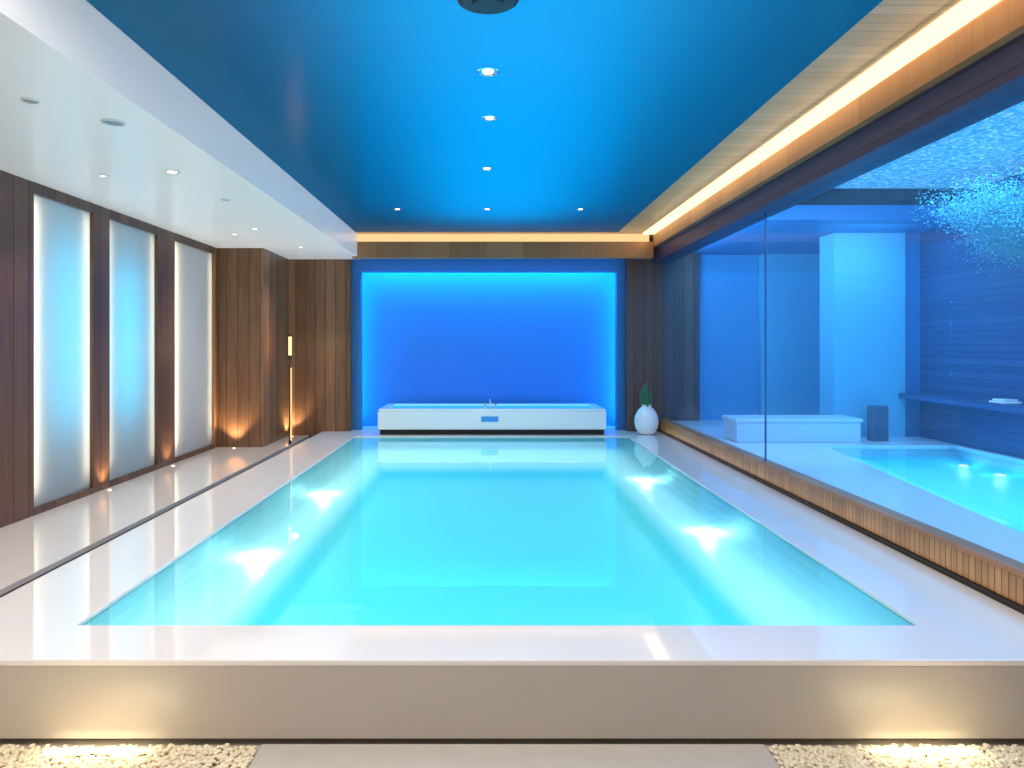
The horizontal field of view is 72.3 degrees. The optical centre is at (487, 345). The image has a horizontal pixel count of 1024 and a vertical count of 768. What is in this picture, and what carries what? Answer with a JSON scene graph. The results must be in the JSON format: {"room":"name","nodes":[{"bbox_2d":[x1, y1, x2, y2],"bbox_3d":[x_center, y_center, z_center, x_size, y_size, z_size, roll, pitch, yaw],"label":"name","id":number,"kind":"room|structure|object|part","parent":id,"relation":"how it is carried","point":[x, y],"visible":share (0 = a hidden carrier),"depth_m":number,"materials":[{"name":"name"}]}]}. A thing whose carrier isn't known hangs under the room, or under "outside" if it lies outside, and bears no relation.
{"room":"spa","nodes":[
{"label":"spa","id":0,"kind":"room"},
{"bbox_2d":[0,170,33,527],"bbox_3d":[-3.610,0.021,4.900,0.480,2.479,0.600,0,0,0],"label":"wall panel","id":1,"kind":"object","parent":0,"point":[16,192],"depth_m":5.00,"materials":[{"name":"brown wood"}]},
{"bbox_2d":[90,204,109,492],"bbox_3d":[-3.610,0.021,6.110,0.480,2.479,0.260,0,0,0],"label":"trim","id":2,"kind":"structure","parent":0,"point":[100,219],"depth_m":6.06,"materials":[{"name":"brown wood"}]},
{"bbox_2d":[0,436,308,595],"bbox_3d":[-2.960,1.385,6.300,0.880,0.250,7.100,0,0,0],"label":"floor","id":3,"kind":"structure","parent":0,"point":[30,547],"depth_m":5.30,"materials":[{"name":"beige tile"}]},
{"bbox_2d":[34,182,93,515],"bbox_3d":[-3.400,0.021,5.590,0.060,2.478,0.780,0,0,0],"label":"frosted glass panel","id":4,"kind":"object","parent":3,"relation":"on","point":[61,220],"depth_m":5.58,"materials":[{"name":"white glass"}]},
{"bbox_2d":[110,210,157,486],"bbox_3d":[-3.400,0.021,6.690,0.060,2.478,0.900,0,0,0],"label":"frosted glass panel","id":5,"kind":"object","parent":3,"relation":"on","point":[131,239],"depth_m":6.66,"materials":[{"name":"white glass"}]},
{"bbox_2d":[0,438,308,597],"bbox_3d":[-2.428,1.400,6.285,0.185,0.220,7.130,0,0,0],"label":"trim","id":6,"kind":"structure","parent":3,"relation":"in","point":[8,592],"depth_m":4.79,"materials":[{"name":"black metal"}]},
{"bbox_2d":[175,233,213,462],"bbox_3d":[-3.400,0.021,8.080,0.060,2.478,1.080,0,0,0],"label":"frosted glass panel","id":7,"kind":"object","parent":3,"relation":"on","point":[193,258],"depth_m":8.09,"materials":[{"name":"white glass"}]},
{"bbox_2d":[288,334,291,443],"bbox_3d":[-2.541,0.555,8.996,0.053,1.410,0.053,0,0,0],"label":"floor lamp","id":8,"kind":"object","parent":3,"relation":"on","point":[289,335],"visible":1,"depth_m":8.98,"materials":[{"name":"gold metal"}]},
{"bbox_3d":[-2.545,0.000,9.000,0.040,0.240,0.040,0,0,0],"label":"lamp shade","id":9,"kind":"part","parent":8,"relation":"part of","materials":[{"name":"white glass"}]},
{"bbox_2d":[154,227,174,468],"bbox_3d":[-3.610,0.021,7.340,0.480,2.479,0.400,0,0,0],"label":"trim","id":10,"kind":"structure","parent":0,"point":[164,241],"depth_m":7.29,"materials":[{"name":"brown wood"}]},
{"bbox_2d":[0,0,357,258],"bbox_3d":[-2.815,-1.420,4.325,2.070,0.400,11.050,0,0,0],"label":"ceiling","id":11,"kind":"structure","parent":0,"point":[82,69],"depth_m":4.33,"materials":[{"name":"paint"}]},
{"bbox_2d":[20,97,39,103],"bbox_3d":[-2.270,-1.215,3.470,0.080,0.010,0.080,0,0,0],"label":"recessed light","id":12,"kind":"object","parent":11,"relation":"in","point":[28,100],"visible":1,"depth_m":3.46,"materials":[{"name":"white metal"}]},
{"bbox_2d":[101,118,125,126],"bbox_3d":[-2.040,-1.215,3.810,0.120,0.010,0.120,0,0,0],"label":"recessed light","id":13,"kind":"object","parent":11,"relation":"in","point":[108,121],"visible":1,"depth_m":3.80,"materials":[{"name":"white metal"}]},
{"bbox_2d":[165,169,178,173],"bbox_3d":[-2.200,-1.215,4.880,0.090,0.010,0.090,0,0,0],"label":"recessed light","id":14,"kind":"object","parent":11,"relation":"in","point":[171,171],"visible":1,"depth_m":4.87,"materials":[{"name":"silver metal"}]},
{"bbox_2d":[352,242,652,258],"bbox_3d":[0.200,-1.310,9.590,4.100,0.220,0.140,0,0,0],"label":"trim","id":15,"kind":"structure","parent":11,"relation":"attached to","point":[365,250],"depth_m":9.52,"materials":[{"name":"brown wood"}]},
{"bbox_2d":[212,247,216,447],"bbox_3d":[-3.610,0.021,8.670,0.480,2.479,0.100,0,0,0],"label":"trim","id":16,"kind":"structure","parent":0,"point":[214,255],"depth_m":8.63,"materials":[{"name":"brown wood"}]},
{"bbox_2d":[289,259,351,435],"bbox_3d":[-2.370,-0.135,9.925,0.860,2.790,0.150,0,0,0],"label":"wall","id":17,"kind":"structure","parent":0,"point":[320,290],"depth_m":9.85,"materials":[{"name":"brown wood"}]},
{"bbox_2d":[217,248,288,446],"bbox_3d":[-3.100,0.020,9.360,0.600,2.480,1.280,0,0,0],"label":"wall panel","id":18,"kind":"object","parent":17,"relation":"attached to","point":[252,283],"depth_m":8.72,"materials":[{"name":"brown wood"}]},
{"bbox_2d":[362,273,614,425],"bbox_3d":[0.000,-0.150,10.550,4.200,2.700,0.100,0,0,0],"label":"wall","id":19,"kind":"structure","parent":0,"point":[427,337],"depth_m":10.50,"materials":[{"name":"blue paint"}]},
{"bbox_2d":[352,259,624,429],"bbox_3d":[0.010,-0.100,10.070,3.940,2.600,0.140,0,0,0],"label":"wall surround","id":20,"kind":"object","parent":19,"relation":"attached to","point":[359,266],"visible":0.59,"depth_m":10.00,"materials":[{"name":"blue paint"}]},
{"bbox_2d":[351,426,625,430],"bbox_3d":[0.000,1.250,10.175,4.000,0.100,0.650,0,0,0],"label":"floor","id":21,"kind":"structure","parent":0,"point":[364,428],"depth_m":10.06,"materials":[{"name":"beige stone"}]},
{"bbox_2d":[378,398,605,434],"bbox_3d":[0.055,0.954,9.902,3.090,0.492,0.955,0,0,0],"label":"tub","id":22,"kind":"object","parent":21,"relation":"on","point":[489,418],"visible":1,"depth_m":9.44,"materials":[{"name":"white ceramic"}]},
{"bbox_3d":[0.025,0.985,9.435,0.230,0.070,0.020,0,0,0],"label":"control panel","id":23,"kind":"part","parent":22,"relation":"part of","materials":[{"name":"blue"}]},
{"bbox_2d":[0,739,1023,767],"bbox_3d":[-0.750,1.580,0.770,6.500,0.100,3.940,0,0,0],"label":"base trim","id":24,"kind":"structure","parent":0,"point":[58,743],"depth_m":2.71,"materials":[{"name":"beige stone"}]},
{"bbox_2d":[0,743,256,767],"bbox_3d":[-1.530,1.518,2.538,1.334,0.026,0.259,0,0,0],"label":"pebble bed","id":25,"kind":"object","parent":24,"relation":"on","point":[184,756],"visible":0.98,"depth_m":2.58,"materials":[{"name":"beige gravel"}]},
{"bbox_2d":[41,748,152,756],"bbox_3d":[-1.460,1.521,2.620,0.420,0.018,0.030,0,0,0],"label":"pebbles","id":26,"kind":"object","parent":25,"relation":"in","point":[61,750],"visible":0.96,"depth_m":2.62,"materials":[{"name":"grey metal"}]},
{"bbox_2d":[0,431,1023,738],"bbox_3d":[0.035,1.365,6.263,4.730,0.330,7.175,0,0,0],"label":"swimming pool","id":27,"kind":"object","parent":24,"relation":"on","point":[341,584],"visible":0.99,"depth_m":3.42,"materials":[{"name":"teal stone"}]},
{"bbox_2d":[247,552,266,558],"bbox_3d":[-1.460,1.328,4.430,0.120,0.012,0.120,0,0,0],"label":"underwater light","id":28,"kind":"object","parent":27,"relation":"attached to","point":[250,555],"depth_m":4.42,"materials":[{"name":"white"}]},
{"bbox_2d":[316,492,329,494],"bbox_3d":[-1.480,1.328,6.290,0.120,0.012,0.120,0,0,0],"label":"underwater light","id":29,"kind":"object","parent":27,"relation":"attached to","point":[317,493],"depth_m":6.27,"materials":[{"name":"white"}]},
{"bbox_2d":[640,478,651,480],"bbox_3d":[1.570,1.328,6.950,0.120,0.012,0.120,0,0,0],"label":"underwater light","id":30,"kind":"object","parent":27,"relation":"attached to","point":[641,479],"depth_m":6.93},
{"bbox_2d":[634,383,658,434],"bbox_3d":[2.150,0.850,9.500,0.330,0.700,0.330,0,0,0],"label":"potted plant","id":31,"kind":"object","parent":27,"relation":"on","point":[646,421],"visible":1,"depth_m":9.41,"materials":[{"name":"white ceramic"}]},
{"bbox_2d":[699,529,716,533],"bbox_3d":[1.570,1.328,5.000,0.120,0.012,0.120,0,0,0],"label":"underwater light","id":32,"kind":"object","parent":27,"relation":"attached to","point":[701,531],"depth_m":4.99,"materials":[{"name":"white"}]},
{"bbox_2d":[249,744,779,767],"bbox_3d":[0.095,1.520,2.130,1.910,0.020,1.060,0,0,0],"label":"floor","id":33,"kind":"structure","parent":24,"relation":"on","point":[268,755],"depth_m":2.58,"materials":[{"name":"beige stone"}]},
{"bbox_2d":[768,743,1023,767],"bbox_3d":[1.664,1.518,2.538,1.230,0.027,0.260,0,0,0],"label":"pebble bed","id":34,"kind":"object","parent":24,"relation":"on","point":[808,756],"visible":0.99,"depth_m":2.58,"materials":[{"name":"beige gravel"}]},
{"bbox_2d":[868,748,976,756],"bbox_3d":[1.630,1.521,2.620,0.420,0.018,0.030,0,0,0],"label":"ground light","id":35,"kind":"object","parent":34,"relation":"in","point":[880,750],"visible":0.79,"depth_m":2.62,"materials":[{"name":"grey metal"}]},
{"bbox_2d":[86,0,961,236],"bbox_3d":[0.485,-1.570,4.325,4.530,0.080,11.050,0,0,0],"label":"ceiling","id":36,"kind":"structure","parent":0,"point":[374,108],"depth_m":4.18,"materials":[{"name":"blue paint"}]},
{"bbox_2d":[480,166,492,170],"bbox_3d":[-0.010,-1.525,6.020,0.110,0.010,0.110,0,0,0],"label":"recessed light","id":37,"kind":"object","parent":36,"relation":"in","point":[486,168],"visible":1,"depth_m":6.01,"materials":[{"name":"silver metal"}]},
{"bbox_2d":[457,0,518,13],"bbox_3d":[0.000,-1.507,3.070,0.280,0.044,0.280,0,0,0],"label":"ceiling vent","id":38,"kind":"object","parent":36,"relation":"in","point":[475,6],"visible":1,"depth_m":3.08,"materials":[{"name":"grey metal"}]},
{"bbox_2d":[476,66,499,75],"bbox_3d":[0.000,-1.525,3.890,0.130,0.010,0.130,0,0,0],"label":"recessed light","id":39,"kind":"object","parent":36,"relation":"in","point":[487,69],"visible":1,"depth_m":3.87,"materials":[{"name":"silver metal"}]},
{"bbox_2d":[481,114,497,120],"bbox_3d":[0.010,-1.525,4.680,0.110,0.010,0.110,0,0,0],"label":"recessed light","id":40,"kind":"object","parent":36,"relation":"in","point":[489,116],"visible":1,"depth_m":4.67,"materials":[{"name":"silver metal"}]},
{"bbox_2d":[358,234,648,241],"bbox_3d":[0.175,-1.475,9.610,4.050,0.110,0.100,0,0,0],"label":"strip light","id":41,"kind":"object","parent":36,"relation":"attached to","point":[361,237],"depth_m":9.56,"materials":[{"name":"plastic"}]},
{"bbox_2d":[643,0,1000,233],"bbox_3d":[2.175,-1.522,4.150,0.150,0.015,10.700,0,0,0],"label":"strip light","id":42,"kind":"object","parent":36,"relation":"attached to","point":[965,11],"depth_m":4.12,"materials":[{"name":"white plastic"}]},
{"bbox_2d":[653,0,1023,246],"bbox_3d":[2.280,-1.433,4.160,0.060,0.165,10.720,0,0,0],"label":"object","id":43,"kind":"structure","parent":36,"relation":"attached to","point":[1003,22],"depth_m":4.00,"materials":[{"name":"brown wood"}]},
{"bbox_2d":[625,237,699,430],"bbox_3d":[2.470,-0.165,9.925,1.020,2.730,0.150,0,0,0],"label":"wall","id":44,"kind":"structure","parent":0,"point":[662,300],"depth_m":9.85,"materials":[{"name":"brown wood"}]},
{"bbox_2d":[652,33,1023,262],"bbox_3d":[2.435,-1.285,4.325,0.250,0.230,11.050,0,0,0],"label":"beam","id":45,"kind":"structure","parent":44,"relation":"attached to","point":[992,84],"depth_m":4.15,"materials":[{"name":"brown wood"}]},
{"bbox_2d":[659,430,1023,613],"bbox_3d":[2.410,1.198,5.925,0.020,0.045,7.850,0,0,0],"label":"trim","id":46,"kind":"structure","parent":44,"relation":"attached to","point":[955,576],"depth_m":4.24,"materials":[{"name":"black metal"}]},
{"bbox_2d":[700,255,758,419],"bbox_3d":[3.990,-0.325,10.050,2.020,2.750,0.100,0,0,0],"label":"wall","id":47,"kind":"structure","parent":0,"point":[729,284],"depth_m":10.00,"materials":[{"name":"blue paint"}]},
{"bbox_2d":[759,254,819,414],"bbox_3d":[4.330,-0.125,9.930,0.940,2.350,0.100,0,0,0],"label":"wall panel","id":48,"kind":"object","parent":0,"point":[793,280],"visible":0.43,"depth_m":9.88,"materials":[{"name":"blue paint"}]},
{"bbox_2d":[690,205,973,254],"bbox_3d":[3.780,-1.375,8.600,2.440,0.150,2.800,0,0,0],"label":"ceiling","id":49,"kind":"structure","parent":0,"point":[798,229],"depth_m":7.55,"materials":[{"name":"blue paint"}]},
{"bbox_2d":[674,420,1023,562],"bbox_3d":[3.760,1.150,5.500,2.480,0.200,9.000,0,0,0],"label":"floor","id":50,"kind":"structure","parent":0,"point":[818,461],"depth_m":5.31,"materials":[{"name":"white tile"}]},
{"bbox_2d":[722,415,862,442],"bbox_3d":[3.375,0.920,7.810,1.390,0.260,0.460,0,0,0],"label":"block","id":51,"kind":"object","parent":50,"relation":"on","point":[737,428],"visible":1,"depth_m":7.60,"materials":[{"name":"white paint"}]},
{"bbox_2d":[867,405,887,440],"bbox_3d":[4.325,0.855,7.765,0.170,0.390,0.150,0,0,0],"label":"speaker","id":52,"kind":"object","parent":50,"relation":"on","point":[877,415],"visible":1,"depth_m":7.69},
{"bbox_2d":[875,408,887,438],"bbox_3d":[4.325,0.850,7.695,0.140,0.340,0.010,0,0,0],"label":"grille","id":53,"kind":"object","parent":52,"relation":"attached to","point":[881,414],"depth_m":7.69,"materials":[{"name":"blue"}]},
{"bbox_2d":[826,446,1023,533],"bbox_3d":[3.855,1.127,5.000,2.150,0.145,4.800,0,0,0],"label":"plunge pool","id":54,"kind":"object","parent":50,"relation":"in","point":[991,486],"visible":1,"depth_m":6.54,"materials":[{"name":"blue liquid"}]},
{"bbox_2d":[994,473,1005,476],"bbox_3d":[4.720,1.188,6.450,0.090,0.015,0.090,0,0,0],"label":"underwater light","id":55,"kind":"object","parent":54,"relation":"attached to","point":[997,474],"depth_m":6.43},
{"bbox_2d":[820,233,904,436],"bbox_3d":[4.390,-0.125,8.225,0.820,2.350,0.350,0,0,0],"label":"wall column","id":56,"kind":"structure","parent":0,"point":[862,275],"depth_m":8.05,"materials":[{"name":"blue paint"}]},
{"bbox_2d":[888,199,919,436],"bbox_3d":[4.950,-0.325,9.100,0.300,2.750,2.000,0,0,0],"label":"wall","id":57,"kind":"structure","parent":0,"point":[912,241],"depth_m":8.10,"materials":[{"name":"blue paint"}]},
{"bbox_2d":[833,101,1023,188],"bbox_3d":[3.780,-1.650,4.100,2.440,0.060,6.200,0,0,0],"label":"ceiling","id":58,"kind":"structure","parent":0,"point":[994,143],"depth_m":6.15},
{"bbox_2d":[891,160,1023,272],"bbox_3d":[4.437,-0.521,6.094,1.099,2.123,1.878,0,0,8],"label":"chandelier","id":59,"kind":"object","parent":58,"relation":"hanging from","point":[996,219],"visible":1,"depth_m":6.18,"materials":[{"name":"blue glass"}]},
{"bbox_2d":[920,172,1023,457],"bbox_3d":[5.050,-0.125,4.550,0.100,3.350,7.100,0,0,0],"label":"wall","id":60,"kind":"structure","parent":0,"point":[972,322],"depth_m":7.29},
{"bbox_2d":[899,393,1023,413],"bbox_3d":[4.860,0.570,6.275,0.280,0.060,3.550,0,0,0],"label":"wall shelf","id":61,"kind":"object","parent":60,"relation":"attached to","point":[943,399],"visible":1,"depth_m":7.02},
{"bbox_2d":[989,398,1021,403],"bbox_3d":[4.840,0.517,6.550,0.180,0.045,0.200,0,0,0],"label":"folded towel","id":62,"kind":"object","parent":61,"relation":"on","point":[994,400],"visible":1,"depth_m":6.48,"materials":[{"name":"white fabric"}]},
{"bbox_3d":[2.470,0.180,0.400,0.100,2.700,3.200,0,0,0],"label":"wall","id":63,"kind":"structure","parent":0,"visible":0},
{"bbox_2d":[765,213,766,461],"bbox_3d":[2.447,-0.075,6.171,0.014,2.190,0.012,0,0,0],"label":"trim","id":64,"kind":"structure","parent":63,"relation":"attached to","point":[765,213],"depth_m":6.17,"materials":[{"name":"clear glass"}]},
{"bbox_2d":[659,419,1023,605],"bbox_3d":[2.460,1.123,5.925,0.080,0.155,7.850,0,0,0],"label":"trim","id":65,"kind":"structure","parent":63,"relation":"attached to","point":[1009,585],"depth_m":4.27,"materials":[{"name":"brown wood"}]}
]}

